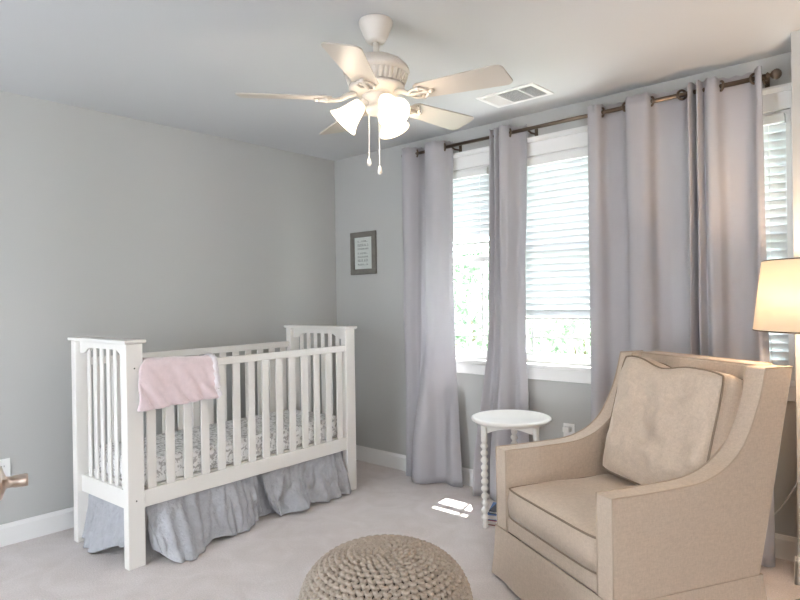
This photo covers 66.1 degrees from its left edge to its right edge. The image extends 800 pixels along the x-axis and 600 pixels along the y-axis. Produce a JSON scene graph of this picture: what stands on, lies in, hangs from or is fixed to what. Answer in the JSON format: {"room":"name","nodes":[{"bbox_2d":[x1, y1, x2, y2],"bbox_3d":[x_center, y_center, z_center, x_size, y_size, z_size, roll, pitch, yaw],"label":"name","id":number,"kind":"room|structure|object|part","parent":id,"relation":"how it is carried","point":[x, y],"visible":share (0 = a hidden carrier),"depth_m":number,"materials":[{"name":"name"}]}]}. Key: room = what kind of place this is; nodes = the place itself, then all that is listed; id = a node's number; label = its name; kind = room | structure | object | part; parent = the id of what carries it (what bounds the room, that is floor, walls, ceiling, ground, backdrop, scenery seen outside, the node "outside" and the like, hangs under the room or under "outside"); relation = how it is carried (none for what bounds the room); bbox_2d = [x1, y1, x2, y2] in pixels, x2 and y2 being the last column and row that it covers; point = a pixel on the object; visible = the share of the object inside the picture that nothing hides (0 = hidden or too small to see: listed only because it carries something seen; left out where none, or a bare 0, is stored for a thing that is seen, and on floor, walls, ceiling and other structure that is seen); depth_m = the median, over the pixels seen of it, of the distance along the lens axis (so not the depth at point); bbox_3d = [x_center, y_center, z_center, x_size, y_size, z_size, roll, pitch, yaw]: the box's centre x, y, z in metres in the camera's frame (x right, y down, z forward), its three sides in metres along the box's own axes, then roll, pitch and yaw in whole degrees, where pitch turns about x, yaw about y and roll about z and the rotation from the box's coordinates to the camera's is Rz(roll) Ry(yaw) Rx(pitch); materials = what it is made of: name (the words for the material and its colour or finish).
{"room":"bedroom","nodes":[
{"label":"bedroom","id":0,"kind":"room"},
{"bbox_2d":[0,466,27,500],"bbox_3d":[-0.558,0.275,0.839,0.085,2.018,0.760,-1,0,-31],"label":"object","id":1,"kind":"structure","parent":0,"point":[20,480],"depth_m":1.11,"materials":[{"name":"brown metal"}]},
{"bbox_2d":[0,91,336,524],"bbox_3d":[-2.264,0.097,3.263,0.150,2.440,5.350,-1,0,42],"label":"wall","id":2,"kind":"structure","parent":0,"point":[114,226],"depth_m":3.81,"materials":[{"name":"grey paint"}]},
{"bbox_2d":[0,458,9,476],"bbox_3d":[-2.125,0.910,3.286,0.008,0.116,0.072,-1,0,42],"label":"wall outlet","id":3,"kind":"object","parent":2,"relation":"attached to","point":[4,463],"visible":0.55,"depth_m":3.30,"materials":[{"name":"white plastic"}]},
{"bbox_2d":[0,507,73,546],"bbox_3d":[-2.235,1.259,3.154,0.014,0.115,5.200,-1,0,42],"label":"baseboard","id":4,"kind":"structure","parent":2,"relation":"attached to","point":[14,532],"depth_m":3.40,"materials":[{"name":"white paint"}]},
{"bbox_2d":[0,0,799,160],"bbox_3d":[-0.154,-1.212,1.366,5.850,0.120,5.360,-1,0,42],"label":"ceiling","id":5,"kind":"structure","parent":0,"point":[182,64],"depth_m":2.85,"materials":[{"name":"grey paint"}]},
{"bbox_2d":[235,14,512,174],"bbox_3d":[-0.069,-0.835,2.567,1.099,0.640,1.074,-1,0,42],"label":"ceiling fan","id":6,"kind":"object","parent":5,"relation":"hanging from","point":[376,77],"visible":1,"depth_m":2.47,"materials":[{"name":"white metal"}]},
{"bbox_3d":[-0.466,-0.827,2.489,0.382,0.035,0.141,-1,0,-5],"label":"blade","id":7,"kind":"part","parent":6,"relation":"part of","materials":[{"name":"beige laminate"}]},
{"bbox_3d":[-0.267,-0.831,2.882,0.141,0.035,0.382,-1,0,-23],"label":"blade","id":8,"kind":"part","parent":6,"relation":"part of","materials":[{"name":"beige laminate"}]},
{"bbox_3d":[-0.226,-0.758,2.546,0.137,0.145,0.134,-1,0,42],"label":"lamp shade","id":9,"kind":"part","parent":6,"relation":"part of","materials":[{"name":"white glass"}]},
{"bbox_3d":[-0.154,-0.831,2.178,0.141,0.035,0.382,-1,0,13],"label":"blade","id":10,"kind":"part","parent":6,"relation":"part of","materials":[{"name":"beige laminate"}]},
{"bbox_3d":[-0.151,-0.817,2.544,0.064,0.046,0.043,-1,0,14],"label":"lamp arm","id":11,"kind":"part","parent":6,"relation":"part of","materials":[{"name":"white metal"}]},
{"bbox_3d":[-0.128,-0.680,2.553,0.007,0.188,0.006,-1,0,42],"label":"pull chain","id":12,"kind":"part","parent":6,"relation":"part of","materials":[{"name":"white plastic"}]},
{"bbox_3d":[-0.128,-0.575,2.554,0.020,0.036,0.020,-1,0,42],"label":"pull knob","id":13,"kind":"part","parent":6,"relation":"part of","materials":[{"name":"white paint"}]},
{"bbox_3d":[-0.085,-0.660,2.525,0.006,0.230,0.005,-1,0,42],"label":"pull chain","id":14,"kind":"part","parent":6,"relation":"part of","materials":[{"name":"white plastic"}]},
{"bbox_3d":[-0.083,-0.533,2.525,0.020,0.036,0.020,-1,0,42],"label":"pull knob","id":15,"kind":"part","parent":6,"relation":"part of","materials":[{"name":"white paint"}]},
{"bbox_3d":[-0.048,-0.784,2.463,0.062,0.064,0.044,-1,0,42],"label":"bulb","id":16,"kind":"part","parent":6,"relation":"part of","materials":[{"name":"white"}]},
{"bbox_3d":[-0.038,-0.761,2.438,0.143,0.145,0.134,-1,0,42],"label":"lamp shade","id":17,"kind":"part","parent":6,"relation":"part of","materials":[{"name":"white glass"}]},
{"bbox_3d":[-0.038,-0.762,2.664,0.141,0.145,0.128,-1,0,-29],"label":"lamp shade","id":18,"kind":"part","parent":6,"relation":"part of","materials":[{"name":"white glass"}]},
{"bbox_3d":[0.182,-0.838,2.803,0.149,0.035,0.388,-1,0,42],"label":"blade","id":19,"kind":"part","parent":6,"relation":"part of","materials":[{"name":"beige laminate"}]},
{"bbox_3d":[0.238,-0.838,2.378,0.382,0.035,0.141,-1,0,31],"label":"blade","id":20,"kind":"part","parent":6,"relation":"part of","materials":[{"name":"beige laminate"}]},
{"bbox_2d":[476,82,553,107],"bbox_3d":[0.653,-1.159,3.508,0.370,0.021,0.240,-1,0,42],"label":"ceiling vent","id":21,"kind":"object","parent":5,"relation":"in","point":[529,91],"visible":1,"depth_m":3.50,"materials":[{"name":"white metal"}]},
{"bbox_2d":[0,460,799,599],"bbox_3d":[-0.118,1.348,1.367,5.850,0.120,5.350,-1,0,42],"label":"floor","id":22,"kind":"structure","parent":0,"point":[272,560],"depth_m":3.13,"materials":[{"name":"carpet"}]},
{"bbox_2d":[67,325,356,570],"bbox_3d":[-1.041,0.743,3.757,0.640,1.108,1.611,-1,0,39],"label":"crib","id":23,"kind":"object","parent":22,"relation":"on","point":[125,424],"visible":0.87,"depth_m":3.37,"materials":[{"name":"white paint"}]},
{"bbox_3d":[-1.735,0.764,3.356,0.048,1.090,0.085,-1,0,39],"label":"post","id":24,"kind":"part","parent":23,"relation":"part of","materials":[{"name":"white paint"}]},
{"bbox_3d":[-1.526,0.250,3.176,0.514,0.068,0.029,-1,0,39],"label":"arched panel","id":25,"kind":"part","parent":23,"relation":"part of","materials":[{"name":"white paint"}]},
{"bbox_3d":[-1.514,0.986,3.178,0.514,0.090,0.037,-1,0,39],"label":"panel","id":26,"kind":"part","parent":23,"relation":"part of","materials":[{"name":"white paint"}]},
{"bbox_3d":[-1.301,0.758,2.999,0.048,1.090,0.085,-1,0,39],"label":"post","id":27,"kind":"part","parent":23,"relation":"part of","materials":[{"name":"white paint"}]},
{"bbox_2d":[137,353,222,411],"bbox_3d":[-1.142,0.411,3.153,0.153,0.252,0.460,-1,0,39],"label":"blanket","id":28,"kind":"object","parent":23,"relation":"hanging from","point":[163,382],"visible":0.99,"depth_m":3.11,"materials":[{"name":"pink fabric"}]},
{"bbox_3d":[-1.267,0.328,3.937,0.028,0.042,1.417,-1,0,39],"label":"rail","id":29,"kind":"part","parent":23,"relation":"part of","materials":[{"name":"white paint"}]},
{"bbox_2d":[94,409,336,485],"bbox_3d":[-1.039,0.859,3.757,0.520,0.133,1.407,-1,0,39],"label":"mattress","id":30,"kind":"object","parent":23,"relation":"on","point":[160,438],"visible":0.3,"depth_m":3.54,"materials":[{"name":"grey fabric"}]},
{"bbox_2d":[82,451,351,562],"bbox_3d":[-0.991,1.119,3.700,0.773,0.344,1.610,-1,0,39],"label":"skirt","id":31,"kind":"object","parent":23,"relation":"hanging from","point":[180,529],"visible":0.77,"depth_m":3.34,"materials":[{"name":"fabric"}]},
{"bbox_3d":[-1.545,1.129,3.183,0.572,0.344,0.107,-1,0,39],"label":"panel","id":32,"kind":"part","parent":31,"relation":"part of","materials":[{"name":"fabric"}]},
{"bbox_3d":[-0.978,1.120,3.290,0.231,0.344,0.726,-1,0,39],"label":"panel","id":33,"kind":"part","parent":31,"relation":"part of","materials":[{"name":"fabric"}]},
{"bbox_3d":[-0.839,1.117,3.652,0.275,0.344,0.050,-1,0,-44],"label":"panel","id":34,"kind":"part","parent":31,"relation":"part of","materials":[{"name":"fabric"}]},
{"bbox_3d":[-0.558,1.111,3.828,0.159,0.342,0.702,-1,0,39],"label":"panel","id":35,"kind":"part","parent":31,"relation":"part of","materials":[{"name":"fabric"}]},
{"bbox_3d":[-0.817,0.969,3.576,0.032,0.085,1.417,-1,0,39],"label":"panel","id":36,"kind":"part","parent":23,"relation":"part of","materials":[{"name":"white paint"}]},
{"bbox_3d":[-0.827,0.333,3.575,0.028,0.042,1.417,-1,0,39],"label":"rail","id":37,"kind":"part","parent":23,"relation":"part of","materials":[{"name":"white paint"}]},
{"bbox_3d":[-0.780,0.747,4.516,0.048,1.090,0.085,-1,0,39],"label":"post","id":38,"kind":"part","parent":23,"relation":"part of","materials":[{"name":"white paint"}]},
{"bbox_3d":[-0.571,0.233,4.336,0.514,0.068,0.029,-1,0,39],"label":"arched panel","id":39,"kind":"part","parent":23,"relation":"part of","materials":[{"name":"white paint"}]},
{"bbox_3d":[-0.346,0.741,4.158,0.048,1.090,0.085,-1,0,39],"label":"post","id":40,"kind":"part","parent":23,"relation":"part of","materials":[{"name":"white paint"}]},
{"bbox_2d":[298,534,472,599],"bbox_3d":[-0.050,1.075,2.150,0.615,0.406,0.615,-1,0,-29],"label":"knitted pouf","id":41,"kind":"object","parent":22,"relation":"on","point":[384,566],"visible":1,"depth_m":2.04,"materials":[{"name":"brown fabric"}]},
{"bbox_2d":[488,520,496,525],"bbox_3d":[0.613,1.258,3.561,0.190,0.028,0.240,-1,0,25],"label":"book","id":42,"kind":"object","parent":22,"relation":"on","point":[490,522],"visible":0.02,"depth_m":3.48,"materials":[{"name":"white paper"}]},
{"bbox_2d":[488,502,496,520],"bbox_3d":[0.613,1.229,3.561,0.180,0.030,0.220,-1,0,18],"label":"book","id":43,"kind":"object","parent":42,"relation":"on","point":[491,516],"visible":0.14,"depth_m":3.48,"materials":[{"name":"blue paper"}]},
{"bbox_2d":[489,504,496,514],"bbox_3d":[0.618,1.206,3.556,0.150,0.016,0.200,-1,0,27],"label":"book","id":44,"kind":"object","parent":43,"relation":"on","point":[493,510],"visible":0.27,"depth_m":3.50,"materials":[{"name":"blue paper"}]},
{"bbox_2d":[471,409,551,527],"bbox_3d":[0.634,0.966,3.484,0.450,0.613,0.450,-1,0,42],"label":"side table","id":45,"kind":"object","parent":22,"relation":"on","point":[526,421],"visible":0.58,"depth_m":3.43,"materials":[{"name":"white paint"}]},
{"bbox_3d":[0.475,0.986,3.444,0.043,0.577,0.042,-1,0,42],"label":"leg","id":46,"kind":"part","parent":45,"relation":"part of","materials":[{"name":"white paint"}]},
{"bbox_3d":[0.679,0.983,3.643,0.043,0.577,0.042,-1,0,42],"label":"leg","id":47,"kind":"part","parent":45,"relation":"part of","materials":[{"name":"white paint"}]},
{"bbox_3d":[0.750,0.982,3.366,0.043,0.577,0.042,-1,0,42],"label":"leg","id":48,"kind":"part","parent":45,"relation":"part of","materials":[{"name":"white paint"}]},
{"bbox_2d":[492,350,792,599],"bbox_3d":[0.966,0.762,2.593,0.873,1.013,0.861,-1,0,-20],"label":"armchair","id":49,"kind":"object","parent":22,"relation":"on","point":[667,493],"visible":1,"depth_m":2.34,"materials":[{"name":"fabric"}]},
{"bbox_3d":[0.870,1.000,2.555,0.596,0.070,0.634,-1,0,-20],"label":"rail","id":50,"kind":"part","parent":49,"relation":"part of","materials":[{"name":"fabric"}]},
{"bbox_2d":[507,474,636,571],"bbox_3d":[0.871,0.887,2.556,0.631,0.168,0.649,-1,0,-20],"label":"seat cushion","id":51,"kind":"object","parent":49,"relation":"on","point":[557,511],"depth_m":2.51,"materials":[{"name":"fabric"}]},
{"bbox_3d":[0.856,0.650,2.936,0.844,0.770,0.090,-1,0,-20],"label":"arm","id":52,"kind":"part","parent":49,"relation":"part of","materials":[{"name":"fabric"}]},
{"bbox_2d":[603,357,742,484],"bbox_3d":[1.121,0.533,2.616,0.222,0.552,0.591,15,-4,-19],"label":"cushion","id":53,"kind":"object","parent":49,"relation":"on","point":[670,418],"depth_m":2.51,"materials":[{"name":"fabric"}]},
{"bbox_3d":[1.099,0.647,2.253,0.844,0.770,0.090,-1,0,-20],"label":"arm","id":54,"kind":"part","parent":49,"relation":"part of","materials":[{"name":"fabric"}]},
{"bbox_3d":[1.260,0.638,2.695,0.244,0.772,0.634,-1,0,-20],"label":"backrest","id":55,"kind":"part","parent":49,"relation":"part of","materials":[{"name":"fabric"}]},
{"bbox_2d":[752,257,799,599],"bbox_3d":[1.638,0.548,2.606,0.492,1.422,0.843,-1,0,-16],"label":"floor lamp","id":56,"kind":"object","parent":22,"relation":"on","point":[777,308],"visible":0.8,"depth_m":2.37,"materials":[{"name":"beige fabric"}]},
{"bbox_3d":[1.678,-0.020,2.437,0.492,0.286,0.492,-1,0,42],"label":"shade frame","id":57,"kind":"part","parent":56,"relation":"part of","materials":[{"name":"brown metal"}]},
{"bbox_3d":[1.678,-0.020,2.437,0.489,0.283,0.489,-1,0,42],"label":"lamp shade","id":58,"kind":"part","parent":56,"relation":"part of","materials":[{"name":"beige fabric"}]},
{"bbox_3d":[1.775,0.994,2.791,0.116,0.487,0.552,-1,0,-8],"label":"cord","id":59,"kind":"part","parent":56,"relation":"part of","materials":[{"name":"white plastic"}]},
{"bbox_2d":[334,52,797,537],"bbox_3d":[0.799,0.049,4.013,3.420,2.440,0.150,-1,0,42],"label":"wall","id":60,"kind":"structure","parent":0,"point":[365,199],"depth_m":4.65,"materials":[{"name":"grey paint"}]},
{"bbox_2d":[350,230,376,274],"bbox_3d":[-0.290,-0.371,4.864,0.280,0.336,0.021,-1,0,42],"label":"picture frame","id":61,"kind":"object","parent":60,"relation":"attached to","point":[363,245],"visible":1,"depth_m":4.86,"materials":[{"name":"grey wood"}]},
{"bbox_2d":[355,236,371,268],"bbox_3d":[-0.287,-0.371,4.867,0.206,0.262,0.006,-1,0,42],"label":"print","id":62,"kind":"object","parent":61,"relation":"attached to","point":[363,244],"depth_m":4.86,"materials":[{"name":"grey paper"}]},
{"bbox_2d":[453,146,488,374],"bbox_3d":[0.420,-0.252,4.317,0.745,1.512,0.195,-1,0,42],"label":"window","id":63,"kind":"structure","parent":60,"relation":"in","point":[467,160],"depth_m":4.18,"materials":[{"name":"white paint"}]},
{"bbox_2d":[453,167,488,246],"bbox_3d":[0.383,-0.628,4.282,0.569,0.504,0.048,-1,0,42],"label":"window blind","id":64,"kind":"object","parent":63,"relation":"attached to","point":[470,187],"visible":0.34,"depth_m":4.19,"materials":[{"name":"white plastic"}]},
{"bbox_3d":[0.391,-0.384,4.287,0.569,0.016,0.036,-1,0,42],"label":"rail","id":65,"kind":"part","parent":64,"relation":"part of","materials":[{"name":"white plastic"}]},
{"bbox_3d":[0.430,-0.568,4.333,0.575,0.627,0.025,-1,0,42],"label":"sash","id":66,"kind":"part","parent":63,"relation":"part of","materials":[{"name":"white paint"}]},
{"bbox_3d":[0.421,0.048,4.314,0.575,0.685,0.025,-1,0,42],"label":"sash","id":67,"kind":"part","parent":63,"relation":"part of","materials":[{"name":"glass"}]},
{"bbox_3d":[0.377,-0.287,4.270,0.705,1.387,0.021,-1,0,42],"label":"casing","id":68,"kind":"part","parent":63,"relation":"part of","materials":[{"name":"white paint"}]},
{"bbox_2d":[526,125,590,383],"bbox_3d":[1.000,-0.260,3.799,0.760,1.512,0.195,-1,0,42],"label":"window","id":69,"kind":"structure","parent":60,"relation":"in","point":[568,140],"depth_m":3.75,"materials":[{"name":"white paint"}]},
{"bbox_3d":[0.957,-0.295,3.752,0.720,1.387,0.021,-1,0,42],"label":"casing","id":70,"kind":"part","parent":69,"relation":"part of","materials":[{"name":"white paint"}]},
{"bbox_2d":[526,149,589,319],"bbox_3d":[0.967,-0.383,3.764,0.584,1.010,0.048,-1,0,42],"label":"window blind","id":71,"kind":"object","parent":69,"relation":"attached to","point":[557,225],"visible":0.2,"depth_m":3.77,"materials":[{"name":"white plastic"}]},
{"bbox_3d":[0.978,0.114,3.770,0.584,0.016,0.036,-1,0,42],"label":"rail","id":72,"kind":"part","parent":71,"relation":"part of","materials":[{"name":"white plastic"}]},
{"bbox_3d":[1.001,0.040,3.796,0.590,0.685,0.025,-1,0,42],"label":"sash","id":73,"kind":"part","parent":69,"relation":"part of","materials":[{"name":"glass"}]},
{"bbox_2d":[563,423,574,436],"bbox_3d":[1.023,0.806,3.719,0.072,0.116,0.008,-1,0,42],"label":"wall outlet","id":74,"kind":"object","parent":60,"relation":"attached to","point":[564,424],"visible":0.42,"depth_m":3.71,"materials":[{"name":"white plastic"}]},
{"bbox_2d":[562,426,571,432],"bbox_3d":[1.007,0.779,3.701,0.044,0.032,0.040,-1,0,42],"label":"plug adapter","id":75,"kind":"object","parent":74,"relation":"attached to","point":[567,429],"visible":1,"depth_m":3.69,"materials":[{"name":"white plastic"}]},
{"bbox_2d":[356,445,797,561],"bbox_3d":[0.706,1.213,4.005,3.268,0.115,0.014,-1,0,42],"label":"baseboard","id":76,"kind":"structure","parent":60,"relation":"attached to","point":[786,547],"depth_m":4.60,"materials":[{"name":"white paint"}]},
{"bbox_2d":[401,68,781,156],"bbox_3d":[0.927,-1.045,3.697,2.377,0.075,0.125,-1,0,42],"label":"curtain rod","id":77,"kind":"object","parent":60,"relation":"attached to","point":[775,74],"visible":0.56,"depth_m":3.43,"materials":[{"name":"brown metal"}]},
{"bbox_2d":[402,140,462,486],"bbox_3d":[0.191,0.088,4.275,0.497,2.354,0.182,-1,0,42],"label":"curtain","id":78,"kind":"object","parent":77,"relation":"hanging from","point":[433,449],"visible":1,"depth_m":4.24,"materials":[{"name":"grey fabric"}]},
{"bbox_2d":[473,124,528,500],"bbox_3d":[0.629,0.083,3.897,0.382,2.354,0.150,-1,0,42],"label":"curtain","id":79,"kind":"object","parent":77,"relation":"hanging from","point":[505,385],"visible":0.86,"depth_m":3.85,"materials":[{"name":"grey fabric"}]},
{"bbox_2d":[587,88,689,421],"bbox_3d":[1.304,0.073,3.320,0.576,2.354,0.133,-1,0,37],"label":"curtain","id":80,"kind":"object","parent":77,"relation":"hanging from","point":[638,175],"visible":0.55,"depth_m":3.29,"materials":[{"name":"grey fabric"}]},
{"bbox_2d":[687,65,774,566],"bbox_3d":[1.615,0.069,3.021,0.123,2.354,0.388,-1,0,-44],"label":"curtain","id":81,"kind":"object","parent":77,"relation":"hanging from","point":[727,224],"visible":0.58,"depth_m":3.04,"materials":[{"name":"grey fabric"}]},
{"bbox_2d":[762,82,795,401],"bbox_3d":[1.679,-0.269,3.192,0.762,1.512,0.195,-1,0,42],"label":"window","id":82,"kind":"structure","parent":60,"relation":"in","point":[776,98],"depth_m":2.95,"materials":[{"name":"white paint"}]},
{"bbox_2d":[763,113,788,365],"bbox_3d":[1.648,-0.255,3.158,0.586,1.283,0.048,-1,0,42],"label":"window blind","id":83,"kind":"object","parent":82,"relation":"attached to","point":[774,126],"visible":0.24,"depth_m":3.00,"materials":[{"name":"white plastic"}]},
{"bbox_3d":[1.810,-0.243,3.003,0.002,1.222,0.002,-1,0,42],"label":"ladder cord","id":84,"kind":"part","parent":83,"relation":"part of","materials":[{"name":"white fabric"}]},
{"bbox_2d":[791,30,799,556],"bbox_3d":[2.747,0.022,2.096,2.320,2.440,0.415,-1,0,42],"label":"wall","id":85,"kind":"structure","parent":0,"point":[795,35],"depth_m":2.71,"materials":[{"name":"grey paint"}]},
{"bbox_2d":[795,556,799,585],"bbox_3d":[2.618,1.185,1.942,2.332,0.120,0.014,-1,0,42],"label":"baseboard","id":86,"kind":"structure","parent":85,"relation":"attached to","point":[796,563],"depth_m":2.71,"materials":[{"name":"white paint"}]},
{"label":"outside","id":87,"kind":"structure","parent":0,"visible":0},
{"bbox_2d":[459,328,589,354],"bbox_3d":[9.702,1.564,13.524,32.000,0.100,25.840,-1,0,42],"label":"ground","id":88,"kind":"structure","parent":87,"point":[559,330],"depth_m":22.27,"materials":[{"name":"white"}]},
{"bbox_2d":[453,237,488,349],"bbox_3d":[0.425,0.144,10.339,2.826,3.054,2.985,-1,0,42],"label":"leafy shrub","id":89,"kind":"object","parent":88,"relation":"on","point":[463,312],"visible":0.05,"depth_m":9.89,"materials":[{"name":"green plant"}]},
{"bbox_2d":[453,246,554,351],"bbox_3d":[1.243,0.451,8.545,2.302,2.422,2.165,-1,0,42],"label":"leafy shrub","id":90,"kind":"object","parent":88,"relation":"on","point":[470,280],"visible":0.17,"depth_m":8.04,"materials":[{"name":"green plant"}]},
{"bbox_2d":[528,316,590,354],"bbox_3d":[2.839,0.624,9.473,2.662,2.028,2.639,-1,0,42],"label":"leafy shrub","id":91,"kind":"object","parent":88,"relation":"on","point":[566,329],"visible":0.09,"depth_m":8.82,"materials":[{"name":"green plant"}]},
{"bbox_3d":[2.905,1.059,9.290,1.103,1.157,1.156,-1,0,42],"label":"stem","id":92,"kind":"part","parent":91,"relation":"part of","materials":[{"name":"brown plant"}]}
]}

